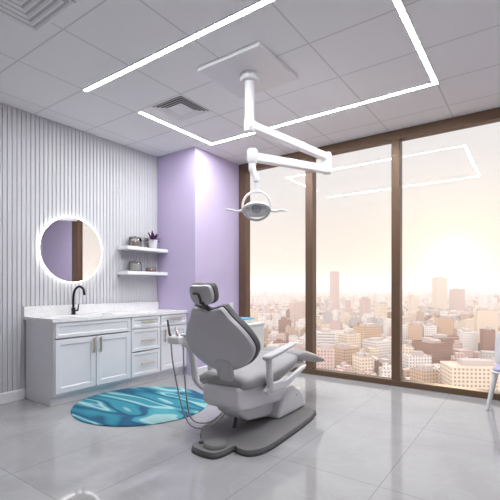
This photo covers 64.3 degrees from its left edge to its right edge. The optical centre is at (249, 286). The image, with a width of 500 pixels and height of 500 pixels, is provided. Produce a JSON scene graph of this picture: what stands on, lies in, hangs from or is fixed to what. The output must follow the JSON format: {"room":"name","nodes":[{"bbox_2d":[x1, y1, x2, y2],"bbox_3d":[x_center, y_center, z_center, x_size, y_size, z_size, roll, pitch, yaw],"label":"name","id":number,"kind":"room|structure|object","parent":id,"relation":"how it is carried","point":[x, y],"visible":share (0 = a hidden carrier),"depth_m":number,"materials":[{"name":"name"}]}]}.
{"room":"dental clinic","nodes":[
{"label":"dental clinic","id":0,"kind":"room"},
{"bbox_2d":[0,103,156,392],"bbox_3d":[-3.037,-0.350,3.602,0.200,3.100,5.570,0,0,35],"label":"wall","id":1,"kind":"structure","parent":0,"point":[50,170],"depth_m":4.59,"materials":[{"name":"grey paint"}]},
{"bbox_2d":[0,388,25,403],"bbox_3d":[-3.489,1.145,2.777,0.016,0.110,3.700,0,0,35],"label":"baseboard","id":2,"kind":"structure","parent":1,"relation":"attached to","point":[5,397],"depth_m":4.17,"materials":[{"name":"white paint"}]},
{"bbox_2d":[39,217,101,282],"bbox_3d":[-2.102,-0.437,4.701,0.054,0.778,0.778,0,0,35],"label":"wall mirror","id":3,"kind":"object","parent":1,"relation":"attached to","point":[70,249],"visible":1,"depth_m":4.67,"materials":[{"name":"clear glass"}]},
{"bbox_2d":[23,301,158,316],"bbox_3d":[-1.883,0.264,5.038,0.020,0.108,1.888,0,0,35],"label":"backsplash","id":4,"kind":"structure","parent":1,"relation":"attached to","point":[105,307],"depth_m":4.88,"materials":[{"name":"white stone"}]},
{"bbox_2d":[117,245,167,252],"bbox_3d":[-1.461,-0.512,5.469,0.214,0.045,0.698,0,0,35],"label":"floating shelf","id":5,"kind":"object","parent":1,"relation":"attached to","point":[126,248],"visible":1,"depth_m":5.34,"materials":[{"name":"white paint"}]},
{"bbox_2d":[129,236,141,246],"bbox_3d":[-1.541,-0.611,5.343,0.167,0.151,0.167,0,0,35],"label":"storage jar","id":6,"kind":"object","parent":5,"relation":"on","point":[133,242],"visible":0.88,"depth_m":5.30,"materials":[{"name":"clear glass"}]},
{"bbox_2d":[142,231,160,247],"bbox_3d":[-1.367,-0.664,5.600,0.268,0.256,0.326,0,0,35],"label":"potted plant","id":7,"kind":"object","parent":5,"relation":"on","point":[152,241],"visible":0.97,"depth_m":5.54,"materials":[{"name":"purple plant"}]},
{"bbox_2d":[117,271,167,275],"bbox_3d":[-1.461,-0.188,5.469,0.214,0.045,0.698,0,0,35],"label":"floating shelf","id":8,"kind":"object","parent":1,"relation":"attached to","point":[118,272],"visible":1,"depth_m":5.31,"materials":[{"name":"white paint"}]},
{"bbox_2d":[129,260,141,270],"bbox_3d":[-1.541,-0.286,5.343,0.167,0.151,0.167,0,0,35],"label":"storage jar","id":9,"kind":"object","parent":8,"relation":"on","point":[132,267],"visible":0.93,"depth_m":5.29,"materials":[{"name":"clear glass"}]},
{"bbox_2d":[146,267,155,271],"bbox_3d":[-1.385,-0.240,5.563,0.144,0.060,0.144,0,0,35],"label":"jar","id":10,"kind":"object","parent":8,"relation":"on","point":[149,269],"visible":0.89,"depth_m":5.52,"materials":[{"name":"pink glass"}]},
{"bbox_2d":[157,147,238,374],"bbox_3d":[-0.808,-0.350,6.110,0.940,3.100,1.100,0,0,35],"label":"wall column","id":11,"kind":"structure","parent":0,"point":[196,186],"depth_m":5.65,"materials":[{"name":"purple paint"}]},
{"bbox_2d":[197,366,207,374],"bbox_3d":[-0.453,1.150,5.786,0.014,0.100,0.980,0,0,35],"label":"baseboard","id":12,"kind":"structure","parent":11,"relation":"attached to","point":[202,369],"depth_m":5.48,"materials":[{"name":"white paint"}]},
{"bbox_2d":[0,0,499,164],"bbox_3d":[-0.176,-1.960,2.140,6.560,0.120,6.890,0,0,35],"label":"ceiling","id":13,"kind":"structure","parent":0,"point":[341,53],"depth_m":3.46,"materials":[{"name":"white tile"}]},
{"bbox_2d":[0,0,79,32],"bbox_3d":[-1.526,-1.894,2.587,0.560,0.012,0.560,0,0,35],"label":"ceiling vent","id":14,"kind":"object","parent":13,"relation":"in","point":[34,15],"visible":1,"depth_m":2.73,"materials":[{"name":"white metal"}]},
{"bbox_2d":[83,0,275,91],"bbox_3d":[-0.717,-1.897,3.227,2.132,0.005,0.061,0,0,35],"label":"recessed light","id":15,"kind":"object","parent":13,"relation":"in","point":[261,3],"depth_m":3.07,"materials":[{"name":"white plastic"}]},
{"bbox_2d":[150,95,209,120],"bbox_3d":[-0.735,-1.894,4.239,0.450,0.010,0.450,0,0,35],"label":"ceiling vent","id":16,"kind":"object","parent":13,"relation":"in","point":[181,108],"visible":1,"depth_m":4.22,"materials":[{"name":"white metal"}]},
{"bbox_2d":[139,112,254,144],"bbox_3d":[-0.576,-1.897,4.625,0.712,0.005,1.214,0,0,35],"label":"recessed light","id":17,"kind":"object","parent":13,"relation":"in","point":[143,113],"depth_m":4.92,"materials":[{"name":"white plastic"}]},
{"bbox_2d":[198,41,331,220],"bbox_3d":[0.241,-1.237,3.867,0.645,1.324,1.501,0,0,35],"label":"light","id":18,"kind":"object","parent":13,"relation":"hanging from","point":[252,69],"visible":1,"depth_m":3.48,"materials":[{"name":"white enamelled metal"},{"name":"white plastic"},{"name":"clear glass"}]},
{"bbox_2d":[270,0,439,128],"bbox_3d":[0.628,-1.897,3.684,1.836,0.005,1.359,0,0,35],"label":"recessed light","id":19,"kind":"object","parent":13,"relation":"in","point":[404,16],"depth_m":3.41,"materials":[{"name":"white plastic"}]},
{"bbox_2d":[0,371,499,499],"bbox_3d":[-0.176,1.260,2.140,6.560,0.120,6.890,0,0,35],"label":"floor","id":20,"kind":"structure","parent":0,"point":[363,440],"depth_m":2.83,"materials":[{"name":"grey tile"}]},
{"bbox_2d":[26,317,129,405],"bbox_3d":[-1.898,0.777,4.490,0.624,0.845,0.925,0,0,35],"label":"base cabinet","id":21,"kind":"object","parent":20,"relation":"on","point":[74,360],"visible":0.98,"depth_m":4.21,"materials":[{"name":"white paint"}]},
{"bbox_2d":[23,301,187,322],"bbox_3d":[-1.646,0.282,4.871,0.600,0.144,1.888,0,0,35],"label":"countertop","id":22,"kind":"structure","parent":21,"relation":"on","point":[53,313],"depth_m":4.75,"materials":[{"name":"white stone"}]},
{"bbox_2d":[71,285,85,314],"bbox_3d":[-1.991,0.149,4.607,0.161,0.339,0.105,0,0,35],"label":"faucet","id":23,"kind":"object","parent":22,"relation":"on","point":[73,309],"visible":1,"depth_m":4.61,"materials":[{"name":"black metal"}]},
{"bbox_2d":[71,387,207,426],"bbox_3d":[-1.102,1.194,4.088,1.350,0.010,1.350,0,0,35],"label":"round rug","id":24,"kind":"object","parent":20,"relation":"on","point":[139,406],"visible":0.9,"depth_m":3.93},
{"bbox_2d":[127,315,159,386],"bbox_3d":[-1.498,0.777,5.056,0.624,0.845,0.458,0,0,35],"label":"base cabinet","id":25,"kind":"object","parent":20,"relation":"on","point":[144,330],"visible":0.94,"depth_m":4.88,"materials":[{"name":"white paint"}]},
{"bbox_2d":[156,313,186,379],"bbox_3d":[-1.226,0.777,5.439,0.624,0.845,0.476,0,0,35],"label":"base cabinet","id":26,"kind":"object","parent":20,"relation":"on","point":[179,320],"visible":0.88,"depth_m":5.25,"materials":[{"name":"white paint"}]},
{"bbox_2d":[186,282,323,459],"bbox_3d":[0.181,0.582,3.650,0.800,1.234,1.982,0,0,35],"label":"dental chair","id":27,"kind":"object","parent":20,"relation":"on","point":[261,410],"visible":1,"depth_m":3.12,"materials":[{"name":"leather"}]},
{"bbox_2d":[167,320,224,428],"bbox_3d":[-0.441,0.730,3.371,0.448,0.905,0.297,0,0,35],"label":"holder","id":28,"kind":"object","parent":27,"relation":"attached to","point":[181,338],"visible":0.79,"depth_m":3.38,"materials":[{"name":"white plastic"}]},
{"bbox_2d":[247,322,264,348],"bbox_3d":[-0.104,0.860,5.781,0.490,0.680,0.424,0,0,35],"label":"base cabinet","id":29,"kind":"object","parent":20,"relation":"on","point":[257,327],"visible":0.07,"depth_m":5.71,"materials":[{"name":"white laminate"}]},
{"bbox_2d":[241,317,253,322],"bbox_3d":[-0.120,0.484,5.801,0.270,0.071,0.240,0,0,35],"label":"box","id":30,"kind":"object","parent":29,"relation":"on","point":[246,319],"visible":0.44,"depth_m":5.74,"materials":[{"name":"white paper"}]},
{"bbox_2d":[485,332,499,410],"bbox_3d":[2.615,0.823,3.874,0.530,0.758,0.408,0,0,35],"label":"chair","id":31,"kind":"object","parent":20,"relation":"on","point":[496,370],"visible":1,"depth_m":3.87,"materials":[{"name":"white plastic"}]},
{"bbox_2d":[493,364,499,371],"bbox_3d":[2.604,0.800,3.860,0.416,0.030,0.345,0,0,35],"label":"seat cushion","id":32,"kind":"object","parent":31,"relation":"on","point":[497,366],"depth_m":3.86,"materials":[{"name":"purple fabric"}]},
{"bbox_3d":[3.654,-0.350,3.551,1.540,3.100,0.120,0,0,35],"label":"wall window","id":33,"kind":"structure","parent":0,"visible":0},
{"bbox_2d":[239,107,499,400],"bbox_3d":[1.442,-0.350,5.117,3.880,3.100,0.120,0,0,35],"label":"window","id":34,"kind":"structure","parent":33,"relation":"attached to","point":[395,138],"depth_m":4.94,"materials":[{"name":"wood"}]},
{"label":"outside","id":35,"kind":"structure","parent":0,"visible":0},
{"bbox_2d":[250,289,498,371],"bbox_3d":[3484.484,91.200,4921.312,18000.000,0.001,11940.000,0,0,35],"label":"ground","id":36,"kind":"structure","parent":35,"point":[251,290],"depth_m":8883.94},
{"bbox_2d":[250,308,257,321],"bbox_3d":[7.035,66.951,800.000,14.000,48.458,16.000,0,0,-17],"label":"block","id":37,"kind":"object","parent":36,"relation":"on","point":[253,312],"visible":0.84,"depth_m":792.93,"materials":[{"name":"concrete"}]},
{"bbox_2d":[258,314,265,327],"bbox_3d":[22.915,71.127,760.000,12.000,40.106,14.000,0,0,-17],"label":"block","id":38,"kind":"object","parent":36,"relation":"on","point":[261,318],"visible":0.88,"depth_m":754.04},
{"bbox_2d":[264,328,266,338],"bbox_3d":[14.793,77.100,643.203,19.598,28.160,17.039,0,0,28],"label":"building","id":39,"kind":"structure","parent":36,"relation":"on","point":[265,329],"depth_m":641.51,"materials":[{"name":"concrete"}]},
{"bbox_2d":[267,331,278,341],"bbox_3d":[42.235,82.057,658.864,22.293,18.246,17.038,0,0,26],"label":"building","id":40,"kind":"structure","parent":36,"relation":"on","point":[272,336],"depth_m":653.52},
{"bbox_2d":[268,342,278,346],"bbox_3d":[28.253,78.612,477.329,12.940,25.137,10.003,0,0,-3],"label":"building","id":41,"kind":"structure","parent":36,"relation":"on","point":[271,344],"depth_m":472.56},
{"bbox_2d":[273,314,281,319],"bbox_3d":[64.775,77.855,941.181,16.877,26.650,17.912,0,0,-6],"label":"building","id":42,"kind":"structure","parent":36,"relation":"on","point":[276,316],"depth_m":932.71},
{"bbox_2d":[273,338,285,343],"bbox_3d":[42.737,83.001,574.433,13.965,16.358,13.548,0,0,-17],"label":"building","id":43,"kind":"structure","parent":36,"relation":"on","point":[279,340],"depth_m":572.74,"materials":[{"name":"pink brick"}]},
{"bbox_2d":[276,333,285,340],"bbox_3d":[46.562,80.701,606.154,14.310,20.957,12.323,0,0,2],"label":"building","id":44,"kind":"structure","parent":36,"relation":"on","point":[282,336],"depth_m":600.15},
{"bbox_2d":[278,318,290,332],"bbox_3d":[60.128,72.263,689.233,21.387,37.833,15.734,0,0,2],"label":"building","id":45,"kind":"structure","parent":36,"relation":"on","point":[283,322],"depth_m":681.55,"materials":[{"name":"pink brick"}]},
{"bbox_2d":[266,343,304,349],"bbox_3d":[52.261,82.542,520.000,60.000,17.276,18.000,0,0,-3],"label":"block","id":46,"kind":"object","parent":36,"relation":"on","point":[301,346],"visible":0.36,"depth_m":516.10,"materials":[{"name":"concrete"}]},
{"bbox_2d":[279,343,302,346],"bbox_3d":[50.247,75.962,518.665,37.376,4.116,6.014,0,0,-3],"label":"rooftop","id":47,"kind":"object","parent":46,"relation":"on","point":[280,344],"depth_m":516.35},
{"bbox_2d":[285,333,289,342],"bbox_3d":[53.350,82.180,629.777,16.483,18.000,19.355,0,0,0],"label":"building","id":48,"kind":"structure","parent":36,"relation":"on","point":[286,334],"depth_m":620.11,"materials":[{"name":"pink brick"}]},
{"bbox_2d":[286,309,289,317],"bbox_3d":[97.061,72.341,976.347,15.952,37.679,15.703,0,0,11],"label":"building","id":49,"kind":"structure","parent":36,"relation":"on","point":[287,310],"depth_m":969.39,"materials":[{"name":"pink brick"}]},
{"bbox_2d":[285,325,294,334],"bbox_3d":[66.347,77.615,662.990,12.649,27.131,12.600,0,0,-11],"label":"building","id":50,"kind":"structure","parent":36,"relation":"on","point":[291,330],"depth_m":657.69,"materials":[{"name":"concrete"}]},
{"bbox_2d":[289,335,297,341],"bbox_3d":[65.067,82.180,599.279,10.741,18.000,10.260,0,0,-15],"label":"building","id":51,"kind":"structure","parent":36,"relation":"on","point":[292,338],"depth_m":594.75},
{"bbox_2d":[290,301,304,326],"bbox_3d":[110.804,61.552,900.000,34.000,59.257,26.000,0,0,-17],"label":"tower block","id":52,"kind":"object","parent":36,"relation":"on","point":[297,309],"visible":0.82,"depth_m":887.18,"materials":[{"name":"concrete"}]},
{"bbox_2d":[296,319,301,327],"bbox_3d":[110.263,79.931,845.266,23.548,22.498,19.298,0,0,-2],"label":"building","id":53,"kind":"structure","parent":36,"relation":"on","point":[298,323],"depth_m":835.46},
{"bbox_2d":[299,336,304,341],"bbox_3d":[89.311,84.180,613.831,24.049,14.000,19.478,0,0,22],"label":"building","id":54,"kind":"structure","parent":36,"relation":"on","point":[302,338],"depth_m":607.82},
{"bbox_2d":[319,324,329,330],"bbox_3d":[145.692,82.180,774.199,17.944,18.000,15.091,0,0,-6],"label":"building","id":55,"kind":"structure","parent":36,"relation":"on","point":[321,326],"depth_m":767.23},
{"bbox_2d":[316,343,334,369],"bbox_3d":[76.319,74.722,405.000,17.000,32.915,20.000,0,0,6],"label":"block","id":56,"kind":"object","parent":36,"relation":"on","point":[325,351],"visible":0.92,"depth_m":395.22,"materials":[{"name":"concrete"}]},
{"bbox_2d":[320,343,329,348],"bbox_3d":[76.739,60.822,407.497,9.305,5.115,7.121,0,0,6],"label":"rooftop","id":57,"kind":"object","parent":56,"relation":"on","point":[322,345],"depth_m":404.50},
{"bbox_2d":[316,329,334,346],"bbox_3d":[91.814,71.168,484.000,21.000,40.024,22.000,0,0,6],"label":"block","id":58,"kind":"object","parent":36,"relation":"on","point":[325,335],"visible":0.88,"depth_m":473.48,"materials":[{"name":"concrete"}]},
{"bbox_2d":[321,329,330,332],"bbox_3d":[92.217,53.268,483.435,11.374,4.224,9.082,0,0,6],"label":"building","id":59,"kind":"structure","parent":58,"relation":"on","point":[322,330],"depth_m":479.18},
{"bbox_2d":[322,311,332,323],"bbox_3d":[169.050,72.049,868.658,19.176,38.263,10.810,0,0,-17],"label":"building","id":60,"kind":"structure","parent":36,"relation":"on","point":[327,317],"depth_m":864.09,"materials":[{"name":"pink concrete"}]},
{"bbox_2d":[330,271,338,310],"bbox_3d":[297.236,17.930,1400.001,25.000,146.500,25.000,0,0,-11],"label":"tower block","id":61,"kind":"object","parent":36,"relation":"on","point":[334,275],"visible":0.93,"depth_m":1388.25,"materials":[{"name":"concrete"}]},
{"bbox_2d":[330,320,341,330],"bbox_3d":[140.244,72.733,649.091,17.651,36.894,14.464,0,0,24],"label":"building","id":62,"kind":"structure","parent":36,"relation":"on","point":[334,325],"depth_m":642.92,"materials":[{"name":"concrete"}]},
{"bbox_2d":[333,309,338,321],"bbox_3d":[208.193,72.887,962.772,11.675,36.585,17.103,0,0,26],"label":"building","id":63,"kind":"structure","parent":36,"relation":"on","point":[335,312],"depth_m":954.83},
{"bbox_2d":[334,330,343,344],"bbox_3d":[141.263,79.180,611.815,24.512,24.000,16.269,0,0,17],"label":"building","id":64,"kind":"structure","parent":36,"relation":"on","point":[335,331],"depth_m":606.19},
{"bbox_2d":[336,362,346,367],"bbox_3d":[91.598,82.940,392.000,10.000,16.480,12.000,0,0,-11],"label":"block","id":65,"kind":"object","parent":36,"relation":"on","point":[341,363],"visible":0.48,"depth_m":393.49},
{"bbox_2d":[334,365,353,372],"bbox_3d":[88.222,82.240,373.477,13.742,17.881,13.809,0,0,-15],"label":"building","id":66,"kind":"structure","parent":36,"relation":"on","point":[345,368],"depth_m":369.29,"materials":[{"name":"beige"}]},
{"bbox_2d":[340,315,348,325],"bbox_3d":[214.883,77.416,903.785,16.319,27.527,11.853,0,0,-12],"label":"building","id":67,"kind":"structure","parent":36,"relation":"on","point":[344,319],"depth_m":898.95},
{"bbox_2d":[331,343,359,365],"bbox_3d":[104.309,76.568,437.000,22.000,29.224,22.000,0,0,-29],"label":"block","id":68,"kind":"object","parent":36,"relation":"on","point":[343,351],"visible":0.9,"depth_m":428.59,"materials":[{"name":"concrete"}]},
{"bbox_2d":[337,343,349,347],"bbox_3d":[102.811,64.168,436.845,11.167,4.424,8.706,0,0,-29],"label":"rooftop","id":69,"kind":"object","parent":68,"relation":"on","point":[342,345],"depth_m":433.75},
{"bbox_2d":[338,330,360,348],"bbox_3d":[124.372,73.188,500.000,20.000,35.984,20.000,0,0,-23],"label":"block","id":70,"kind":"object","parent":36,"relation":"on","point":[350,337],"visible":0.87,"depth_m":493.43,"materials":[{"name":"concrete"}]},
{"bbox_2d":[344,330,355,333],"bbox_3d":[126.331,57.288,501.626,9.817,4.184,11.732,0,0,-23],"label":"plant","id":71,"kind":"object","parent":70,"relation":"on","point":[345,331],"depth_m":498.76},
{"bbox_2d":[351,317,359,325],"bbox_3d":[229.928,78.161,869.358,17.034,26.039,15.664,0,0,4],"label":"building","id":72,"kind":"structure","parent":36,"relation":"on","point":[354,320],"depth_m":861.77,"materials":[{"name":"grey concrete"}]},
{"bbox_2d":[352,352,372,372],"bbox_3d":[110.239,77.890,390.000,13.000,26.579,16.000,0,0,-14],"label":"block","id":73,"kind":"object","parent":36,"relation":"on","point":[360,361],"visible":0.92,"depth_m":383.72,"materials":[{"name":"concrete"}]},
{"bbox_2d":[356,352,369,356],"bbox_3d":[110.358,66.490,389.113,8.788,3.779,12.353,0,0,-14],"label":"plant","id":74,"kind":"object","parent":73,"relation":"on","point":[359,354],"depth_m":386.82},
{"bbox_2d":[360,297,369,318],"bbox_3d":[288.945,58.090,1000.001,19.000,66.179,20.000,0,0,-11],"label":"tower block","id":75,"kind":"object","parent":36,"relation":"on","point":[364,302],"visible":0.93,"depth_m":990.93,"materials":[{"name":"concrete"}]},
{"bbox_2d":[353,323,380,341],"bbox_3d":[169.327,72.355,576.000,30.000,37.650,24.000,0,0,-20],"label":"block","id":76,"kind":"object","parent":36,"relation":"on","point":[367,330],"visible":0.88,"depth_m":566.41,"materials":[{"name":"concrete"}]},
{"bbox_2d":[360,323,375,326],"bbox_3d":[171.645,55.455,579.567,18.709,3.850,13.796,0,0,-20],"label":"plant","id":77,"kind":"object","parent":76,"relation":"on","point":[364,324],"depth_m":574.21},
{"bbox_2d":[357,368,376,375],"bbox_3d":[104.271,81.955,355.122,16.035,18.449,11.469,0,0,13],"label":"building","id":78,"kind":"structure","parent":36,"relation":"on","point":[367,370],"depth_m":354.88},
{"bbox_2d":[363,313,373,322],"bbox_3d":[253.522,74.180,852.431,19.611,34.000,13.253,0,0,9],"label":"building","id":79,"kind":"structure","parent":36,"relation":"on","point":[365,315],"depth_m":846.96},
{"bbox_2d":[365,347,378,357],"bbox_3d":[146.710,82.180,478.167,11.701,18.000,14.707,0,0,-4],"label":"building","id":80,"kind":"structure","parent":36,"relation":"on","point":[373,351],"depth_m":471.06,"materials":[{"name":"concrete"}]},
{"bbox_2d":[367,316,377,324],"bbox_3d":[226.522,73.014,736.636,15.577,36.331,12.864,0,0,-22],"label":"building","id":81,"kind":"structure","parent":36,"relation":"on","point":[372,319],"depth_m":732.27,"materials":[{"name":"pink concrete"}]},
{"bbox_2d":[250,290,499,379],"bbox_3d":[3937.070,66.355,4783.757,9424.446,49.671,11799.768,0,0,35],"label":"city skyline","id":82,"kind":"object","parent":36,"relation":"on","point":[271,303],"visible":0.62,"depth_m":1790.84,"materials":[{"name":"concrete"}]},
{"bbox_2d":[372,356,378,368],"bbox_3d":[139.679,84.612,448.360,11.495,13.136,13.543,0,0,-1],"label":"building","id":83,"kind":"structure","parent":36,"relation":"on","point":[374,357],"depth_m":441.66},
{"bbox_2d":[362,337,390,357],"bbox_3d":[163.058,78.385,511.000,28.000,25.590,24.000,0,0,-29],"label":"block","id":84,"kind":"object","parent":36,"relation":"on","point":[384,346],"visible":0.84,"depth_m":503.28,"materials":[{"name":"concrete"}]},
{"bbox_2d":[367,337,382,341],"bbox_3d":[161.270,67.485,513.143,19.769,3.790,10.815,0,0,-29],"label":"rooftop","id":85,"kind":"object","parent":84,"relation":"on","point":[376,339],"depth_m":508.35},
{"bbox_2d":[378,318,382,324],"bbox_3d":[272.648,77.874,829.442,12.919,26.612,10.622,0,0,26],"label":"building","id":86,"kind":"structure","parent":36,"relation":"on","point":[380,320],"depth_m":824.72,"materials":[{"name":"grey concrete"}]},
{"bbox_2d":[375,302,386,317],"bbox_3d":[296.231,62.297,900.000,20.000,57.766,20.000,0,0,-11],"label":"tower block","id":87,"kind":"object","parent":36,"relation":"on","point":[381,307],"visible":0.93,"depth_m":891.30,"materials":[{"name":"concrete"}]},
{"bbox_2d":[374,358,390,375],"bbox_3d":[138.392,82.103,405.000,16.000,18.154,18.000,0,0,-11],"label":"block","id":88,"kind":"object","parent":36,"relation":"on","point":[378,363],"visible":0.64,"depth_m":405.29,"materials":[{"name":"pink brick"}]},
{"bbox_2d":[379,358,390,363],"bbox_3d":[137.072,75.053,403.883,7.588,4.054,10.016,0,0,-11],"label":"plant","id":89,"kind":"object","parent":88,"relation":"on","point":[382,360],"depth_m":400.86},
{"bbox_2d":[379,363,390,377],"bbox_3d":[132.058,81.966,380.508,15.369,18.427,10.526,0,0,5],"label":"building","id":90,"kind":"structure","parent":36,"relation":"on","point":[385,370],"depth_m":375.84,"materials":[{"name":"concrete"}]},
{"bbox_2d":[383,318,390,335],"bbox_3d":[241.157,72.903,693.876,12.750,36.555,16.560,0,0,4],"label":"building","id":91,"kind":"structure","parent":36,"relation":"on","point":[386,322],"depth_m":686.06,"materials":[{"name":"concrete"}]},
{"bbox_2d":[402,324,407,339],"bbox_3d":[263.526,77.441,683.577,13.673,27.477,10.488,0,0,25],"label":"building","id":92,"kind":"structure","parent":36,"relation":"on","point":[404,327],"depth_m":677.90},
{"bbox_2d":[402,345,413,353],"bbox_3d":[180.315,78.857,456.290,13.342,24.647,13.825,0,0,18],"label":"building","id":93,"kind":"structure","parent":36,"relation":"on","point":[405,350],"depth_m":450.48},
{"bbox_2d":[408,295,417,312],"bbox_3d":[511.935,58.325,1250.001,22.000,65.711,24.000,0,0,0],"label":"tower block","id":94,"kind":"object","parent":36,"relation":"on","point":[412,300],"visible":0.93,"depth_m":1238.06,"materials":[{"name":"concrete"}]},
{"bbox_2d":[408,322,421,339],"bbox_3d":[265.327,73.717,640.000,20.000,34.925,20.000,0,0,20],"label":"block","id":95,"kind":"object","parent":36,"relation":"on","point":[415,329],"visible":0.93,"depth_m":630.95,"materials":[{"name":"concrete"}]},
{"bbox_2d":[402,351,431,367],"bbox_3d":[179.347,80.163,430.000,26.000,22.033,17.000,0,0,-6],"label":"block","id":96,"kind":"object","parent":36,"relation":"on","point":[412,359],"visible":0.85,"depth_m":422.36,"materials":[{"name":"concrete"}]},
{"bbox_2d":[411,351,423,355],"bbox_3d":[180.707,71.703,430.883,12.262,5.113,7.775,0,0,-6],"label":"plant","id":97,"kind":"object","parent":96,"relation":"on","point":[413,353],"depth_m":427.13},
{"bbox_2d":[417,310,423,321],"bbox_3d":[395.271,72.069,923.044,13.108,38.222,16.984,0,0,10],"label":"building","id":98,"kind":"structure","parent":36,"relation":"on","point":[420,314],"depth_m":914.89,"materials":[{"name":"concrete"}]},
{"bbox_2d":[410,364,438,383],"bbox_3d":[155.638,80.189,356.000,16.000,21.982,18.000,0,0,-17],"label":"block","id":99,"kind":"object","parent":36,"relation":"on","point":[422,372],"visible":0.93,"depth_m":349.64,"materials":[{"name":"concrete"}]},
{"bbox_2d":[417,364,432,370],"bbox_3d":[155.686,71.729,354.684,8.572,5.062,10.514,0,0,-17],"label":"rooftop","id":100,"kind":"object","parent":99,"relation":"on","point":[423,367],"depth_m":351.78,"materials":[{"name":"beige"}]},
{"bbox_2d":[422,324,436,336],"bbox_3d":[288.643,75.010,640.000,19.000,32.340,20.000,0,0,17],"label":"block","id":101,"kind":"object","parent":36,"relation":"on","point":[428,329],"visible":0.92,"depth_m":631.49,"materials":[{"name":"concrete"}]},
{"bbox_2d":[412,337,452,363],"bbox_3d":[214.925,75.909,470.000,32.000,30.542,30.000,0,0,-20],"label":"block","id":102,"kind":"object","parent":36,"relation":"on","point":[439,350],"visible":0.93,"depth_m":458.13,"materials":[{"name":"concrete"}]},
{"bbox_2d":[422,337,440,342],"bbox_3d":[214.183,63.009,470.883,9.376,4.742,21.107,0,0,-20],"label":"rooftop","id":103,"kind":"object","parent":102,"relation":"on","point":[424,339],"depth_m":468.65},
{"bbox_2d":[433,366,439,383],"bbox_3d":[183.329,83.710,380.742,19.816,14.940,16.498,0,0,8],"label":"building","id":104,"kind":"structure","parent":36,"relation":"on","point":[435,367],"depth_m":375.75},
{"bbox_2d":[432,277,446,309],"bbox_3d":[714.197,26.428,1500.001,40.000,129.504,38.000,0,0,0],"label":"tower block","id":105,"kind":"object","parent":36,"relation":"on","point":[439,284],"visible":0.93,"depth_m":1481.04,"materials":[{"name":"concrete"}]},
{"bbox_2d":[425,334,458,342],"bbox_3d":[290.553,81.106,590.000,52.000,20.148,24.000,0,0,-6],"label":"block","id":106,"kind":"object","parent":36,"relation":"on","point":[442,337],"visible":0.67,"depth_m":588.76,"materials":[{"name":"pink concrete"}]},
{"bbox_2d":[433,334,446,337],"bbox_3d":[284.166,73.116,594.456,15.964,4.168,11.329,0,0,-6],"label":"plant","id":107,"kind":"object","parent":106,"relation":"on","point":[434,335],"depth_m":589.69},
{"bbox_2d":[435,315,453,335],"bbox_3d":[316.834,68.755,650.000,25.000,44.850,22.000,0,0,17],"label":"block","id":108,"kind":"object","parent":36,"relation":"on","point":[444,323],"visible":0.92,"depth_m":639.32,"materials":[{"name":"concrete"}]},
{"bbox_2d":[440,315,451,317],"bbox_3d":[318.799,48.855,648.203,14.412,5.050,18.975,0,0,17],"label":"rooftop","id":109,"kind":"object","parent":108,"relation":"on","point":[441,316],"depth_m":647.02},
{"bbox_2d":[449,288,464,311],"bbox_3d":[702.136,47.948,1350.001,36.000,86.464,34.000,0,0,0],"label":"tower block","id":110,"kind":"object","parent":36,"relation":"on","point":[456,295],"visible":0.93,"depth_m":1333.11,"materials":[{"name":"concrete"}]},
{"bbox_2d":[454,320,459,328],"bbox_3d":[390.047,77.282,756.397,16.194,27.796,11.901,0,0,-8],"label":"building","id":111,"kind":"structure","parent":36,"relation":"on","point":[456,323],"depth_m":750.92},
{"bbox_2d":[453,340,462,348],"bbox_3d":[266.504,80.274,516.135,14.751,21.812,9.461,0,0,13],"label":"building","id":112,"kind":"structure","parent":36,"relation":"on","point":[456,344],"depth_m":512.08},
{"bbox_2d":[451,352,467,359],"bbox_3d":[232.570,82.031,441.819,16.707,18.297,13.819,0,0,28],"label":"building","id":113,"kind":"structure","parent":36,"relation":"on","point":[457,354],"depth_m":438.86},
{"bbox_2d":[453,348,472,357],"bbox_3d":[256.023,83.180,480.176,18.544,16.000,14.624,0,0,-11],"label":"building","id":114,"kind":"structure","parent":36,"relation":"on","point":[467,352],"depth_m":473.95,"materials":[{"name":"concrete"}]},
{"bbox_2d":[460,319,473,330],"bbox_3d":[372.786,72.930,679.112,19.653,36.501,18.725,0,0,1],"label":"building","id":115,"kind":"structure","parent":36,"relation":"on","point":[468,323],"depth_m":670.00,"materials":[{"name":"concrete"}]},
{"bbox_2d":[459,328,477,350],"bbox_3d":[288.223,73.403,525.000,18.000,35.555,18.000,0,0,14],"label":"block","id":116,"kind":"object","parent":36,"relation":"on","point":[468,338],"visible":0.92,"depth_m":516.86,"materials":[{"name":"concrete"}]},
{"bbox_2d":[440,358,499,391],"bbox_3d":[189.106,76.451,336.000,46.000,29.459,26.000,0,0,7],"label":"block","id":117,"kind":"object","parent":36,"relation":"on","point":[475,373],"visible":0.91,"depth_m":325.18,"materials":[{"name":"concrete"}]},
{"bbox_2d":[458,358,494,365],"bbox_3d":[192.494,64.051,338.936,25.465,4.658,10.205,0,0,7],"label":"plant","id":118,"kind":"object","parent":117,"relation":"on","point":[461,361],"depth_m":334.69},
{"bbox_2d":[474,308,498,342],"bbox_3d":[346.885,60.898,585.000,27.000,60.564,20.000,0,0,17],"label":"tower block","id":119,"kind":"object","parent":36,"relation":"on","point":[483,317],"visible":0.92,"depth_m":576.73,"materials":[{"name":"concrete"}]},
{"bbox_2d":[477,308,488,310],"bbox_3d":[341.452,32.998,585.173,13.791,4.764,12.342,0,0,17],"label":"rooftop","id":120,"kind":"object","parent":119,"relation":"on","point":[478,309],"depth_m":579.98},
{"bbox_2d":[480,326,494,350],"bbox_3d":[298.367,70.136,500.000,14.000,42.089,14.000,0,0,17],"label":"block","id":121,"kind":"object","parent":36,"relation":"on","point":[487,336],"visible":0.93,"depth_m":494.15,"materials":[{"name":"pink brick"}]},
{"bbox_2d":[480,350,494,358],"bbox_3d":[280.489,83.180,464.919,18.330,16.000,12.662,0,0,24],"label":"building","id":122,"kind":"structure","parent":36,"relation":"on","point":[485,354],"depth_m":461.27,"materials":[{"name":"grey concrete"}]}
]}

